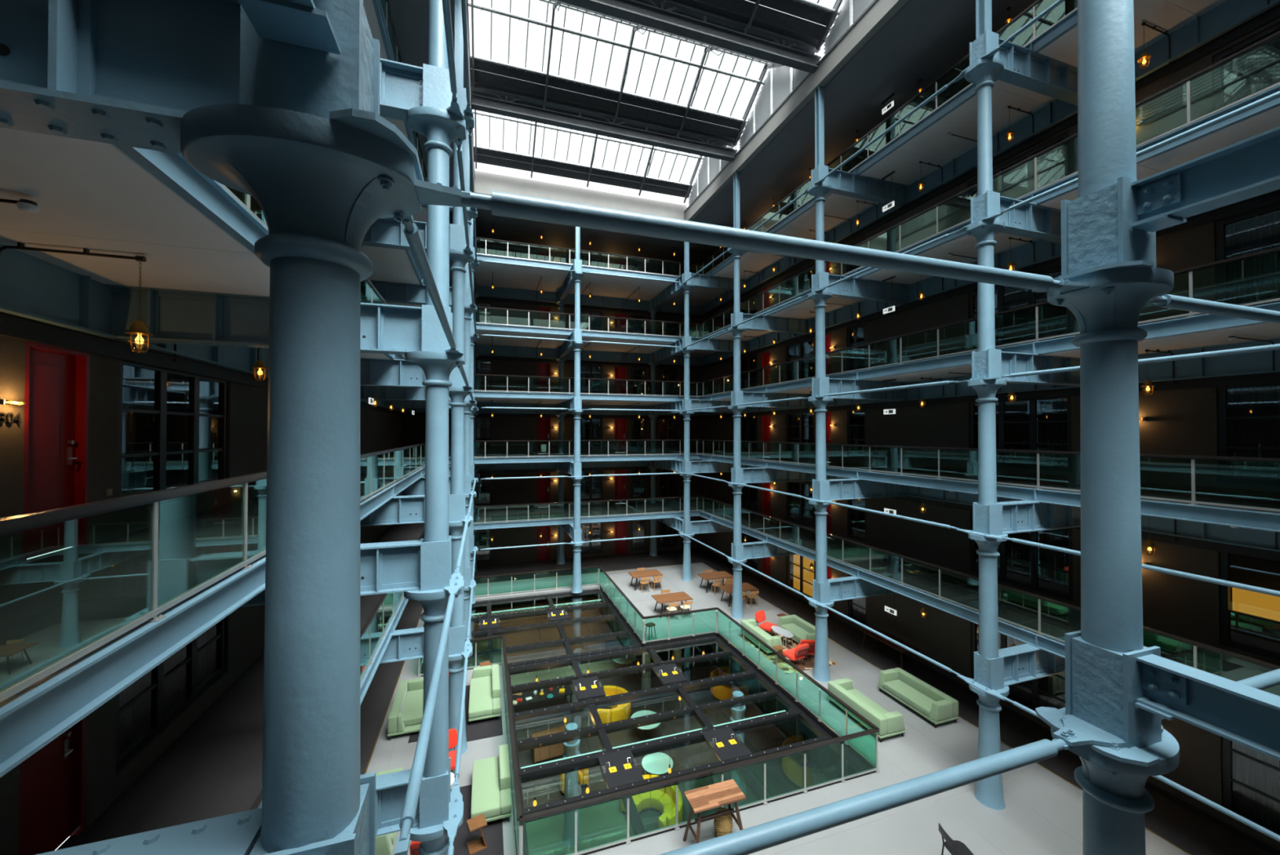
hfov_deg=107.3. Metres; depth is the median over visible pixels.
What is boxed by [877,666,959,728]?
sofa
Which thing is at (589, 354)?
pendant lamp
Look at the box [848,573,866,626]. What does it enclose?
window
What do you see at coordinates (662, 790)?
cushion
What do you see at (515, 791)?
balustrade
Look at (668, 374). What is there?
window
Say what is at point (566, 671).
rug
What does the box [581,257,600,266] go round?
curtain
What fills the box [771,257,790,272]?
pendant lamp
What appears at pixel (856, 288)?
girder
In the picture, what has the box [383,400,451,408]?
girder
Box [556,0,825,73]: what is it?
truss
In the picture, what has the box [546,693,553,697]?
bowl
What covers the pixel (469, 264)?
rod
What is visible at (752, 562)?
window
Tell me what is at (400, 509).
girder
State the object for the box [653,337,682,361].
girder
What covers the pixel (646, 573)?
dining table
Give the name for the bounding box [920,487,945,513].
pendant lamp
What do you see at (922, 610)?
pendant lamp
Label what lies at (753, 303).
window
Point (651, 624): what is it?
bar stool
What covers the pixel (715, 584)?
dining chair
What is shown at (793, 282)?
curtain
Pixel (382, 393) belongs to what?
girder
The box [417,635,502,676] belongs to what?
balustrade
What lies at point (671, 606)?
dining chair
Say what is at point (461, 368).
rod
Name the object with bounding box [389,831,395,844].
seat cushion
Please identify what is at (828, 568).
door
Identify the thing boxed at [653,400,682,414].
girder
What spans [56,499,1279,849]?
floor
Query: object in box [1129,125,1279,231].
beam
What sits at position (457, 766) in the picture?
rod
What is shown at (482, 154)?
glass roof
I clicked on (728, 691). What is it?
cushion
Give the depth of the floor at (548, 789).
19.22 m
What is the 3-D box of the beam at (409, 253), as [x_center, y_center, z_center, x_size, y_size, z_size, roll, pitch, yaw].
[-5.087,-5.692,7.916,0.220,0.307,36.110,0,-1,-18]
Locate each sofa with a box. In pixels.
[375,767,403,854]
[387,677,423,740]
[468,663,501,724]
[471,743,511,822]
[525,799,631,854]
[560,768,588,795]
[596,684,631,724]
[620,773,682,828]
[710,666,748,700]
[740,618,782,656]
[777,614,815,643]
[782,734,837,788]
[827,677,906,742]
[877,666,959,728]
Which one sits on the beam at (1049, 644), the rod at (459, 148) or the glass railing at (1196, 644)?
the glass railing at (1196, 644)
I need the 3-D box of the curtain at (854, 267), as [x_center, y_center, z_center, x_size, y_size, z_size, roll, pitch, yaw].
[9.744,-7.096,20.716,0.059,2.180,1.056,0,-1,-18]
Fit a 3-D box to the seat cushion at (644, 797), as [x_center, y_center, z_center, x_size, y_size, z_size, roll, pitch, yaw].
[0.146,12.292,15.573,0.485,0.340,0.413,0,-1,-18]
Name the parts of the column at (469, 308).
plate, roof post, plate, plate, plate, tie plate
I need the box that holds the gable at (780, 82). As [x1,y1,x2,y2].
[738,53,817,148]
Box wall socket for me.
[106,488,112,495]
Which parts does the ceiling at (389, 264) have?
panel, panel, panel, panel, panel, panel, panel, panel, panel, panel, panel, panel, panel, panel, panel, panel, panel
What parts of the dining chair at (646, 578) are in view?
backrest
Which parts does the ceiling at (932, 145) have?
panel, panel, panel, panel, panel, panel, panel, panel, panel, panel, panel, panel, panel, panel, panel, panel, panel, panel, panel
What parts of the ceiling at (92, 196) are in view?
panel, panel, panel, panel, panel, panel, panel, panel, panel, panel, panel, panel, panel, panel, panel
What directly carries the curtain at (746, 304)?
hanging from the window at (753, 303)
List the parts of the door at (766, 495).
panel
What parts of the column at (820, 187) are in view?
plate, tie plate, plate, tie plate, tie plate, tie plate, tie plate, roof post, plate, plate, plate, plate, plate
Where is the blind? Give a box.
[1231,586,1279,621]
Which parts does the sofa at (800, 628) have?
arm, backrest, arm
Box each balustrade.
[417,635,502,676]
[417,657,423,676]
[474,565,599,596]
[502,635,522,854]
[520,728,879,854]
[598,565,644,643]
[643,607,717,643]
[716,607,879,770]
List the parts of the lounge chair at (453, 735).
seat, backrest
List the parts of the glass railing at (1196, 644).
post, post, rail, post, post, post, post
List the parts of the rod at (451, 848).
rod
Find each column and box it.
[180,0,462,854]
[404,0,466,854]
[448,0,474,754]
[463,129,477,643]
[470,217,479,604]
[473,282,479,571]
[555,289,566,564]
[563,722,580,845]
[568,200,588,592]
[640,653,650,689]
[648,298,657,555]
[672,648,681,669]
[678,241,694,581]
[725,171,746,618]
[730,690,746,796]
[802,85,834,681]
[952,0,1008,809]
[1031,0,1179,854]
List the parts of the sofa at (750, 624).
arm, backrest, arm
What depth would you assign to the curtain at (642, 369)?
33.89 m
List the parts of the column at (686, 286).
roof post, plate, plate, plate, plate, plate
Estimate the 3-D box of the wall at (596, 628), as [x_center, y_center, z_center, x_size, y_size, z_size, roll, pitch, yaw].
[-5.815,11.168,25.814,8.000,3.000,0.110,0,-1,-18]
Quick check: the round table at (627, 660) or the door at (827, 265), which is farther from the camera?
the round table at (627, 660)
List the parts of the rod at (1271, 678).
rod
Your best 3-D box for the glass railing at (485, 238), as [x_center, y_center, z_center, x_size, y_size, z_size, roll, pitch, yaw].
[-3.455,-9.898,27.511,15.270,0.950,0.100,0,-1,-18]
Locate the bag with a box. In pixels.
[540,444,546,451]
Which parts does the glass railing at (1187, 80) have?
post, post, post, post, post, post, post, post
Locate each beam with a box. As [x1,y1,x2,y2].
[0,466,425,777]
[113,144,404,359]
[238,0,341,54]
[360,595,408,705]
[372,0,426,208]
[404,249,425,284]
[448,453,699,464]
[448,510,700,531]
[471,599,601,617]
[473,391,699,401]
[475,323,682,342]
[476,253,679,280]
[520,710,785,768]
[699,302,1279,399]
[699,453,1279,532]
[699,511,1065,657]
[701,84,1279,337]
[706,8,1077,275]
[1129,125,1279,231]
[1134,653,1279,759]
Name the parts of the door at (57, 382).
panel, handle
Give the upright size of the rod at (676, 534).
0.084 m
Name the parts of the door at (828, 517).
panel, frame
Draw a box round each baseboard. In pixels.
[476,546,702,568]
[702,547,1279,854]
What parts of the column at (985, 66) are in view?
plate, plate, plate, plate, plate, tie plate, tie plate, tie plate, tie plate, tie plate, roof post, plate, plate, plate, plate, plate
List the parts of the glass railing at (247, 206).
post, post, handrail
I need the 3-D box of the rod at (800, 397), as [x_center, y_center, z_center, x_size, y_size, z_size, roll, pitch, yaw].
[5.244,-1.054,19.390,0.084,0.084,4.780,0,-1,-18]
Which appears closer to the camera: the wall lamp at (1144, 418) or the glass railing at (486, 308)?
the wall lamp at (1144, 418)
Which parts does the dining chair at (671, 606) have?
seat, backrest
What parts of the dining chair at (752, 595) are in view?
seat, backrest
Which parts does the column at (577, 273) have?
plate, plate, plate, roof post, tie plate, tie plate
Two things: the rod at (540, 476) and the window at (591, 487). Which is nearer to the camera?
the rod at (540, 476)
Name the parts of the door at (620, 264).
panel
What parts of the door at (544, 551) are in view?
panel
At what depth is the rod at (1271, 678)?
4.45 m
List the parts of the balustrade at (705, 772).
post, post, post, post, post, rail, post, post, post, post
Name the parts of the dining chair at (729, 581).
backrest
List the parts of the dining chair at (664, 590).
backrest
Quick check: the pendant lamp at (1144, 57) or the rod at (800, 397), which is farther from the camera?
the rod at (800, 397)
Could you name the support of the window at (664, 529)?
in the wall at (413, 427)
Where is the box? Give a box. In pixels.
[515,697,522,702]
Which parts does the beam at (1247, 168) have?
seat plate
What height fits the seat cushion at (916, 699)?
0.195 m
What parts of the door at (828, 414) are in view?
panel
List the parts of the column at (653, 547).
plate, plate, plate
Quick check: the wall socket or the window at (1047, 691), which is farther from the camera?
the window at (1047, 691)
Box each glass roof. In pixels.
[467,0,783,146]
[471,91,729,203]
[507,635,868,854]
[662,0,843,50]
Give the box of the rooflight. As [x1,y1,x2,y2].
[421,588,641,675]
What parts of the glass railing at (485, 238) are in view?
rail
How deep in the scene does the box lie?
20.36 m
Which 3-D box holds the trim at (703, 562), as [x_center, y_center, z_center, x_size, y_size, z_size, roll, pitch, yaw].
[10.006,8.792,13.477,0.035,0.016,37.500,0,-1,-18]
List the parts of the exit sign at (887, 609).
panel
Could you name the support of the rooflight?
attached to the trim at (850, 748)
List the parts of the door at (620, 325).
panel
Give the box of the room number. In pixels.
[0,412,21,423]
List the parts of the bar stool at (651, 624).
seat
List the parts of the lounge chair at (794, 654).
seat, backrest, frame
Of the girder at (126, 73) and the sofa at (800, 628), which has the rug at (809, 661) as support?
the sofa at (800, 628)
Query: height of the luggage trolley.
1.414 m
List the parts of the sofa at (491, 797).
backrest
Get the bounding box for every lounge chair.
[409,840,421,854]
[448,728,457,770]
[755,609,777,635]
[782,643,808,668]
[797,639,814,661]
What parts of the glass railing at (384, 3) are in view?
pane, pane, pane, pane, pane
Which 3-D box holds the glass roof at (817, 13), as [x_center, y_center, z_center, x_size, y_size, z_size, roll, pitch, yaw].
[1.611,-14.325,12.200,12.030,2.058,5.502,0,-1,-18]
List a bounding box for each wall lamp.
[0,398,22,405]
[1135,120,1143,125]
[1138,416,1147,421]
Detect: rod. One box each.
[394,591,455,854]
[400,214,456,348]
[441,0,457,100]
[447,833,454,854]
[453,655,467,785]
[454,520,468,572]
[456,144,469,246]
[458,364,468,386]
[461,0,470,106]
[461,191,1064,290]
[466,493,473,515]
[466,586,473,639]
[467,262,474,303]
[468,131,474,192]
[471,479,475,490]
[471,551,475,579]
[472,312,476,333]
[473,218,476,258]
[480,334,568,340]
[480,406,567,409]
[480,475,568,479]
[480,542,568,550]
[481,260,568,270]
[587,472,680,476]
[587,533,679,542]
[588,271,680,282]
[588,341,679,347]
[588,408,679,411]
[659,737,1075,854]
[685,251,725,281]
[685,328,725,346]
[685,472,727,481]
[685,534,727,555]
[686,405,726,411]
[737,295,804,324]
[737,396,803,405]
[737,483,804,497]
[737,561,805,595]
[753,192,803,231]
[822,231,955,288]
[823,80,953,178]
[823,380,958,396]
[824,501,959,528]
[824,605,959,675]
[998,0,1064,46]
[999,91,1279,213]
[1000,343,1279,377]
[1001,537,1279,596]
[1002,697,1279,841]
[1147,293,1279,323]
[1162,668,1279,719]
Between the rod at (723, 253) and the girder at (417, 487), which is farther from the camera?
the rod at (723, 253)
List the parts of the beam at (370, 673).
splice plate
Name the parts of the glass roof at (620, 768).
hatch plate, hatch plate, hatch plate, hatch plate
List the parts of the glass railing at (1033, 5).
post, post, post, post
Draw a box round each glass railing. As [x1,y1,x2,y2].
[0,443,425,702]
[219,182,404,356]
[249,529,424,809]
[380,0,426,181]
[448,439,699,457]
[473,236,699,276]
[473,373,699,396]
[473,495,699,523]
[475,306,699,337]
[699,0,1077,274]
[699,31,1279,337]
[699,246,1279,396]
[699,439,1279,511]
[699,495,1279,669]
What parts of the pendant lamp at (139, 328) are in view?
bulb, chain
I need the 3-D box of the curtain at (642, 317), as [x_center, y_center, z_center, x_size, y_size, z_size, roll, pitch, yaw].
[-0.190,-6.960,33.833,1.066,2.180,0.059,0,-1,-18]
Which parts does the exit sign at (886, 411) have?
panel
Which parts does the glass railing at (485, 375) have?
handrail, rail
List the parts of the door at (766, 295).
panel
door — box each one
[18,716,85,854]
[22,340,89,563]
[537,250,551,262]
[537,306,551,328]
[537,362,551,393]
[537,417,551,453]
[537,471,551,507]
[537,525,550,560]
[614,259,626,271]
[614,313,626,333]
[614,366,626,395]
[614,417,626,452]
[614,469,626,503]
[614,520,626,554]
[761,220,769,231]
[761,286,769,310]
[761,351,770,386]
[761,414,770,457]
[761,482,770,519]
[762,540,770,582]
[824,261,830,273]
[825,333,831,376]
[825,410,831,462]
[826,504,831,538]
[826,565,831,614]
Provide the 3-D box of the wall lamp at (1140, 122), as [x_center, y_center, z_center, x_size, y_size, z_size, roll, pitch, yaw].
[12.331,-7.529,11.720,0.086,0.110,0.295,0,-1,-18]
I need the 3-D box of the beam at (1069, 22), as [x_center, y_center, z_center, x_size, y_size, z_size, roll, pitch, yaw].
[9.490,-9.422,12.764,0.220,0.307,36.110,0,-1,-18]
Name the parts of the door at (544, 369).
panel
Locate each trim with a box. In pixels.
[0,243,1279,415]
[0,312,1279,418]
[250,189,1279,365]
[364,608,422,773]
[386,662,417,769]
[420,584,875,854]
[448,0,1279,315]
[448,459,1279,551]
[463,0,908,221]
[466,0,877,212]
[474,170,687,220]
[475,584,599,600]
[476,466,1279,560]
[477,566,709,590]
[480,562,697,583]
[638,608,777,627]
[651,567,1005,854]
[677,564,1082,844]
[702,562,1191,854]
[769,765,1042,854]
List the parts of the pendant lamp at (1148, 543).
bracket arm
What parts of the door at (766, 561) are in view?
frame, panel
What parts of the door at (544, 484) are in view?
panel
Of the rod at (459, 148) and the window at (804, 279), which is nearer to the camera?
the rod at (459, 148)
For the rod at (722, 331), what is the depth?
24.64 m
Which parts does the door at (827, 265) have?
panel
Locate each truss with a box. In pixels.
[471,79,739,161]
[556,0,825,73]
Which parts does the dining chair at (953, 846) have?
leg, backrest, seat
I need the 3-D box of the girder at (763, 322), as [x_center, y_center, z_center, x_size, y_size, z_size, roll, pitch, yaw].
[6.599,-5.033,22.943,3.885,0.715,0.300,0,-1,-18]
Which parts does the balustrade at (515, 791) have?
pane, pane, pane, rail, pane, pane, pane, post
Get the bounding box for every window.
[115,617,226,772]
[119,359,227,511]
[475,242,492,254]
[475,301,492,324]
[475,358,492,391]
[475,416,492,449]
[475,472,491,505]
[475,528,491,562]
[579,254,602,266]
[580,309,602,332]
[580,363,602,394]
[580,417,602,448]
[580,470,602,500]
[580,521,602,554]
[631,261,644,272]
[631,314,645,334]
[631,365,645,395]
[631,417,645,448]
[631,469,645,497]
[631,519,645,550]
[658,264,676,275]
[658,315,677,337]
[658,367,677,396]
[658,417,677,447]
[658,468,677,497]
[658,520,677,547]
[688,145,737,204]
[740,292,756,314]
[740,353,757,390]
[740,415,757,450]
[741,482,757,510]
[741,532,757,570]
[786,192,813,215]
[786,262,813,299]
[786,337,813,382]
[786,412,814,454]
[786,481,814,527]
[786,554,814,597]
[846,150,864,171]
[847,235,865,272]
[847,322,865,372]
[847,408,866,457]
[848,497,866,542]
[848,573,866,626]
[967,0,1067,85]
[968,131,1068,218]
[968,266,1070,352]
[969,395,1071,471]
[970,511,1072,600]
[971,622,1065,711]
[1213,22,1279,111]
[1214,202,1279,306]
[1217,382,1279,485]
[1219,551,1279,660]
[1221,736,1279,835]
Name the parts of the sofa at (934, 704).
arm, backrest, arm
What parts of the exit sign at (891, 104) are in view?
panel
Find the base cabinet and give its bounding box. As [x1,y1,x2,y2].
[531,724,565,764]
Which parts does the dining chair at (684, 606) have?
seat, backrest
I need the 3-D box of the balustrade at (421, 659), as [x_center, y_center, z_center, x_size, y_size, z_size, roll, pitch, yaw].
[-9.069,8.319,20.384,0.100,1.060,7.870,0,-1,-18]
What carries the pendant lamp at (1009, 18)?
hanging from the ceiling at (923, 39)
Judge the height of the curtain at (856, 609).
2.180 m
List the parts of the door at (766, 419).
panel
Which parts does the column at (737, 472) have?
tie plate, roof post, plate, plate, plate, plate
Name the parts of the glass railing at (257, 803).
post, rail, post, post, pane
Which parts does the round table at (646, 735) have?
stem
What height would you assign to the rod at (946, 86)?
0.084 m
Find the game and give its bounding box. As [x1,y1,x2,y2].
[559,688,564,693]
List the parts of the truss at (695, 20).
post, post, post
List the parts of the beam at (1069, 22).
splice plate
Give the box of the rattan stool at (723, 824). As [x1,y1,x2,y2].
[713,806,733,836]
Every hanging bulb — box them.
[533,779,537,806]
[564,693,566,722]
[586,783,589,793]
[667,749,671,773]
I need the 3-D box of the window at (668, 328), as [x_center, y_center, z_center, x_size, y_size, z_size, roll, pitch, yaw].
[1.928,-6.953,34.564,1.670,2.380,0.620,0,-1,-18]
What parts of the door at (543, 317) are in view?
panel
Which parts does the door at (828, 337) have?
panel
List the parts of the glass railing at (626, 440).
handrail, rail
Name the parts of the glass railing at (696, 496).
handrail, rail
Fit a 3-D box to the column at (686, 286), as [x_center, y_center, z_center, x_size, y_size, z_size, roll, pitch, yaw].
[2.791,-1.713,27.781,0.865,21.300,1.120,0,-1,-18]
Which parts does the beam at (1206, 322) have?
splice plate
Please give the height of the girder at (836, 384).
0.715 m
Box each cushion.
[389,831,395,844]
[401,688,423,725]
[468,675,492,718]
[471,755,500,818]
[560,773,564,792]
[578,771,582,784]
[581,768,588,783]
[596,707,610,724]
[603,684,616,695]
[610,705,624,722]
[615,686,626,694]
[620,798,626,811]
[622,702,630,719]
[631,794,642,813]
[637,791,649,808]
[642,773,649,779]
[650,774,665,793]
[650,789,664,808]
[658,793,674,813]
[658,812,667,828]
[662,803,675,813]
[665,784,679,803]
[666,804,680,826]
[675,791,682,822]
[710,673,714,693]
[711,668,719,676]
[712,684,724,700]
[717,666,728,675]
[723,684,736,699]
[736,684,748,695]
[755,626,771,636]
[780,622,809,641]
[782,737,791,745]
[782,755,791,776]
[787,757,804,787]
[788,734,803,742]
[791,753,800,763]
[799,751,807,763]
[803,766,822,786]
[821,765,837,782]
[847,688,889,714]
[883,679,934,716]
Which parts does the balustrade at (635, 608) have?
handrail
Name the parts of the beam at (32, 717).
splice plate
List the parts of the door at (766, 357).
panel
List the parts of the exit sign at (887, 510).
panel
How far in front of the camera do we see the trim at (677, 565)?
12.73 m
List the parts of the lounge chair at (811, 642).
seat, backrest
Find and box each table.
[450,772,454,785]
[466,813,487,854]
[479,660,491,666]
[511,684,573,712]
[613,655,635,666]
[627,568,662,590]
[630,710,660,741]
[641,751,673,777]
[651,591,693,617]
[683,778,746,843]
[697,570,733,592]
[717,582,758,606]
[771,625,793,648]
[772,644,785,662]
[859,626,919,669]
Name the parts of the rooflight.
hatch plate, hatch plate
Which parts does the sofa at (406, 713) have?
backrest, arm, arm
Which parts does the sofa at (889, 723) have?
arm, backrest, arm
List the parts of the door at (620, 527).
panel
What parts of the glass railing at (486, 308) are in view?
rail, handrail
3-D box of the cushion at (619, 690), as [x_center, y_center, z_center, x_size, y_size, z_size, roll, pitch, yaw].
[-0.843,12.181,21.322,0.608,0.680,0.227,0,-1,40]
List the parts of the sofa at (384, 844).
arm, arm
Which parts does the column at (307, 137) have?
plate, plate, plate, tie plate, plate, tie plate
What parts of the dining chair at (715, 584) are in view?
seat, backrest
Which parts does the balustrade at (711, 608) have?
post, rail, handrail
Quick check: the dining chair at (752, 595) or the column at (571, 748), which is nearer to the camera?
the column at (571, 748)
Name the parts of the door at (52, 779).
panel, handle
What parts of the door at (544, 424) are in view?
panel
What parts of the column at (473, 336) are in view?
roof post, plate, plate, plate, plate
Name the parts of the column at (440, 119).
plate, plate, plate, plate, plate, plate, tie plate, tie plate, tie plate, tie plate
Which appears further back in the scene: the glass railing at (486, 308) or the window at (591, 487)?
the window at (591, 487)
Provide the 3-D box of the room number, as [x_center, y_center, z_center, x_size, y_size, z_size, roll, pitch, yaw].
[-6.621,-0.098,4.949,0.012,0.112,0.225,0,-1,-18]
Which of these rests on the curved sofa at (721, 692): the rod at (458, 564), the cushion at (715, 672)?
the cushion at (715, 672)
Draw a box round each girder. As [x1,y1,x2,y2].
[0,0,240,154]
[35,807,262,854]
[102,284,422,354]
[239,539,423,607]
[360,280,452,306]
[360,358,426,387]
[360,386,450,400]
[360,493,449,525]
[362,217,449,252]
[375,768,419,836]
[379,57,422,120]
[379,626,423,663]
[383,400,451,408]
[396,475,450,495]
[421,204,453,211]
[473,266,475,292]
[559,331,573,357]
[559,397,573,413]
[560,264,574,299]
[560,462,573,475]
[560,523,573,539]
[653,275,683,307]
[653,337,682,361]
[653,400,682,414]
[653,459,682,471]
[654,516,684,532]
[690,520,733,533]
[691,272,746,292]
[691,337,747,352]
[691,399,746,412]
[691,460,746,472]
[741,541,797,559]
[742,313,808,334]
[742,391,809,408]
[743,466,808,483]
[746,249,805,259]
[826,478,908,500]
[826,575,895,601]
[828,168,910,207]
[828,273,909,304]
[829,377,907,400]
[995,38,1077,106]
[996,500,1080,533]
[998,643,1065,686]
[1000,195,1061,244]
[1001,351,1079,386]
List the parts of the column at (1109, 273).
plate, tie plate, plate, tie plate, tie plate, tie plate, plate, plate, tie plate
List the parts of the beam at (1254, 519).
splice plate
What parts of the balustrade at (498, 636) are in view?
post, rail, post, handrail, post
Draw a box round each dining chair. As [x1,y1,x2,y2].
[636,567,646,584]
[639,577,650,592]
[651,575,662,591]
[660,589,672,609]
[666,602,678,619]
[679,600,692,618]
[704,568,712,583]
[711,578,722,595]
[722,577,733,593]
[724,580,733,596]
[742,591,746,608]
[746,590,759,607]
[938,822,973,854]
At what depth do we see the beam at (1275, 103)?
9.62 m
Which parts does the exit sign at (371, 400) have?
panel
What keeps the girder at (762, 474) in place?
attached to the column at (737, 472)
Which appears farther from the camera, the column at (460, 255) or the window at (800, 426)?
the window at (800, 426)
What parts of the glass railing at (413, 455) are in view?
post, foot plate, handrail, post, foot plate, post, post, post, pane, pane, post, pane, pane, pane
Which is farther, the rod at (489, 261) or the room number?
the rod at (489, 261)
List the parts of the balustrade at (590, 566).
handrail, rail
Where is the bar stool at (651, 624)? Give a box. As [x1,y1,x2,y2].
[644,622,656,639]
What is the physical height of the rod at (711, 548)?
0.084 m
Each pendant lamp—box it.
[0,241,154,352]
[172,343,268,380]
[256,347,259,380]
[372,386,378,407]
[374,400,404,413]
[387,400,393,410]
[490,271,494,298]
[490,336,494,357]
[490,400,494,417]
[535,400,542,417]
[536,276,542,302]
[580,281,591,306]
[580,342,591,361]
[626,286,640,310]
[742,271,759,288]
[743,335,759,353]
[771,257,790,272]
[772,333,791,344]
[808,311,828,333]
[808,391,829,413]
[854,129,859,145]
[854,200,877,226]
[855,302,878,319]
[855,399,878,411]
[916,79,923,97]
[917,160,942,191]
[917,274,943,300]
[919,377,944,407]
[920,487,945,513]
[920,607,927,617]
[1004,6,1013,29]
[1004,105,1034,142]
[1005,236,1035,271]
[1007,383,1036,402]
[1137,22,1171,68]
[1141,349,1175,395]
[1142,515,1177,555]
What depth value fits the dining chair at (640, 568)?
27.25 m
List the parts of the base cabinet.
door, door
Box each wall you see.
[0,335,402,854]
[402,241,702,566]
[463,595,604,668]
[471,593,627,640]
[702,0,1279,851]
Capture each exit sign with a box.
[368,386,373,404]
[880,93,894,114]
[881,170,895,212]
[881,275,895,314]
[882,378,896,413]
[884,482,896,514]
[884,588,897,615]
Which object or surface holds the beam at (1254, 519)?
attached to the floor at (52, 605)
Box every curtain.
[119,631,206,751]
[121,364,208,496]
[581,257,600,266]
[632,262,644,271]
[632,315,644,333]
[632,368,644,394]
[632,418,644,445]
[632,520,644,547]
[659,318,675,335]
[744,301,748,313]
[744,358,748,389]
[744,417,748,448]
[745,483,748,505]
[745,533,748,564]
[791,195,812,212]
[791,269,813,297]
[852,159,857,168]
[852,264,857,270]
[853,328,857,371]
[853,410,858,454]
[853,498,858,536]
[853,597,859,620]
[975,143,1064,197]
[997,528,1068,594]
[1223,36,1279,106]
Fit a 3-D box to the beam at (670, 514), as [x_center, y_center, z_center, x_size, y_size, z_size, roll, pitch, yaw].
[-3.467,5.400,27.391,15.270,0.307,0.220,0,-1,-18]
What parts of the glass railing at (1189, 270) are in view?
post, post, post, post, rail, post, post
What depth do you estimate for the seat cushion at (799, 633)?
19.54 m
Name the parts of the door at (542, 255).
panel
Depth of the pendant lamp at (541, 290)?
28.36 m
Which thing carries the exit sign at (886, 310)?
hanging from the ceiling at (389, 264)
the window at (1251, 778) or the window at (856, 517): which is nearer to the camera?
the window at (1251, 778)
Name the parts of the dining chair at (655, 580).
seat, backrest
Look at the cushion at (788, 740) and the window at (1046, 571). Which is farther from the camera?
the cushion at (788, 740)
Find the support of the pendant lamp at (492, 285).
hanging from the ceiling at (932, 145)
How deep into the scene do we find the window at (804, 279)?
24.83 m
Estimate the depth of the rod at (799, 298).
19.03 m
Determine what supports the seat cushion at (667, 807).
on the curved sofa at (663, 801)
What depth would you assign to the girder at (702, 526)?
28.07 m
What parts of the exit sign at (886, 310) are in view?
panel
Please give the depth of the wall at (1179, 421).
15.99 m
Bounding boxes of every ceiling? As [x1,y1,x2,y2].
[0,127,1279,405]
[361,105,1279,356]
[363,0,1227,306]
[388,0,1057,268]
[449,458,1278,532]
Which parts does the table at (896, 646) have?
leg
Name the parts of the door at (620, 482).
panel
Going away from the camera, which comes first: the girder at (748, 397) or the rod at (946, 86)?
the rod at (946, 86)
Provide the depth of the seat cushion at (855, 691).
14.46 m
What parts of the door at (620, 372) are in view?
panel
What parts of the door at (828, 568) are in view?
panel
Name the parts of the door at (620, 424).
panel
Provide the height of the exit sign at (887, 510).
1.245 m
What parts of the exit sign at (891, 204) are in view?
panel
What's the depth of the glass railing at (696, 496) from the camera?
27.47 m
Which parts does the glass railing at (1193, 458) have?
post, post, post, post, post, handrail, post, post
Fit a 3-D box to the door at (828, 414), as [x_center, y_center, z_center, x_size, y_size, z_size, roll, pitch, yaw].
[8.906,0.443,22.478,0.200,2.420,0.880,0,-1,-18]
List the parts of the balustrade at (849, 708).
post, post, post, post, post, post, post, post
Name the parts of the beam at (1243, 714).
seat plate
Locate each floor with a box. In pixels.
[0,451,1279,689]
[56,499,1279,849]
[360,548,1272,854]
[448,637,857,835]
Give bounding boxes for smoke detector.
[0,198,39,213]
[825,215,851,232]
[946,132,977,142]
[947,253,977,258]
[948,372,972,375]
[1227,335,1275,370]
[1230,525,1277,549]
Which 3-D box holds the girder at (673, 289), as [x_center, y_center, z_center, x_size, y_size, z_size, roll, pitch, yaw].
[1.864,-8.734,30.578,0.300,0.715,5.405,0,-1,-18]
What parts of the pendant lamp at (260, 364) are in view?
bulb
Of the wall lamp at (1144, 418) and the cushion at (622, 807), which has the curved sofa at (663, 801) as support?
the cushion at (622, 807)
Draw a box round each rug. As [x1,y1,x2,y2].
[408,732,419,742]
[450,784,503,854]
[464,684,502,741]
[510,654,654,685]
[737,630,837,673]
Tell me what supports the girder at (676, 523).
attached to the column at (686, 286)
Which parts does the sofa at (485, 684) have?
arm, backrest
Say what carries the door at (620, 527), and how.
in the wall at (413, 427)
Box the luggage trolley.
[531,432,548,454]
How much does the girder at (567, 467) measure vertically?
0.715 m
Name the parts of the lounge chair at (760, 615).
backrest, seat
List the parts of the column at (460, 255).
plate, plate, plate, plate, roof post, plate, plate, tie plate, tie plate, tie plate, tie plate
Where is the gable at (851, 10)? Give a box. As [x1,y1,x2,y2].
[823,0,874,54]
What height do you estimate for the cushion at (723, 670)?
0.680 m
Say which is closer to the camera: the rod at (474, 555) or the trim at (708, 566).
the rod at (474, 555)
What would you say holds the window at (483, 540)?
in the wall at (413, 427)
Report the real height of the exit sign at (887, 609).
1.245 m
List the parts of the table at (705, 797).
leg, leg, leg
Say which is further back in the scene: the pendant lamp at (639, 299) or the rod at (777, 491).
the pendant lamp at (639, 299)
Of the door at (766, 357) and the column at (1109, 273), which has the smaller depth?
the column at (1109, 273)
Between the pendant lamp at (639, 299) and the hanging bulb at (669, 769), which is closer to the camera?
the hanging bulb at (669, 769)
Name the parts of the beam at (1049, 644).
splice plate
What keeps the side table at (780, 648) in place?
on the rug at (809, 661)
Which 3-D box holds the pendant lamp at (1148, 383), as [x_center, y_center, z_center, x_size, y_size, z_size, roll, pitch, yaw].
[11.945,-1.263,10.820,1.118,1.060,0.220,0,-1,-18]
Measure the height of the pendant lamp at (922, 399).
1.060 m
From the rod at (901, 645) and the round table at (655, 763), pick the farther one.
the round table at (655, 763)

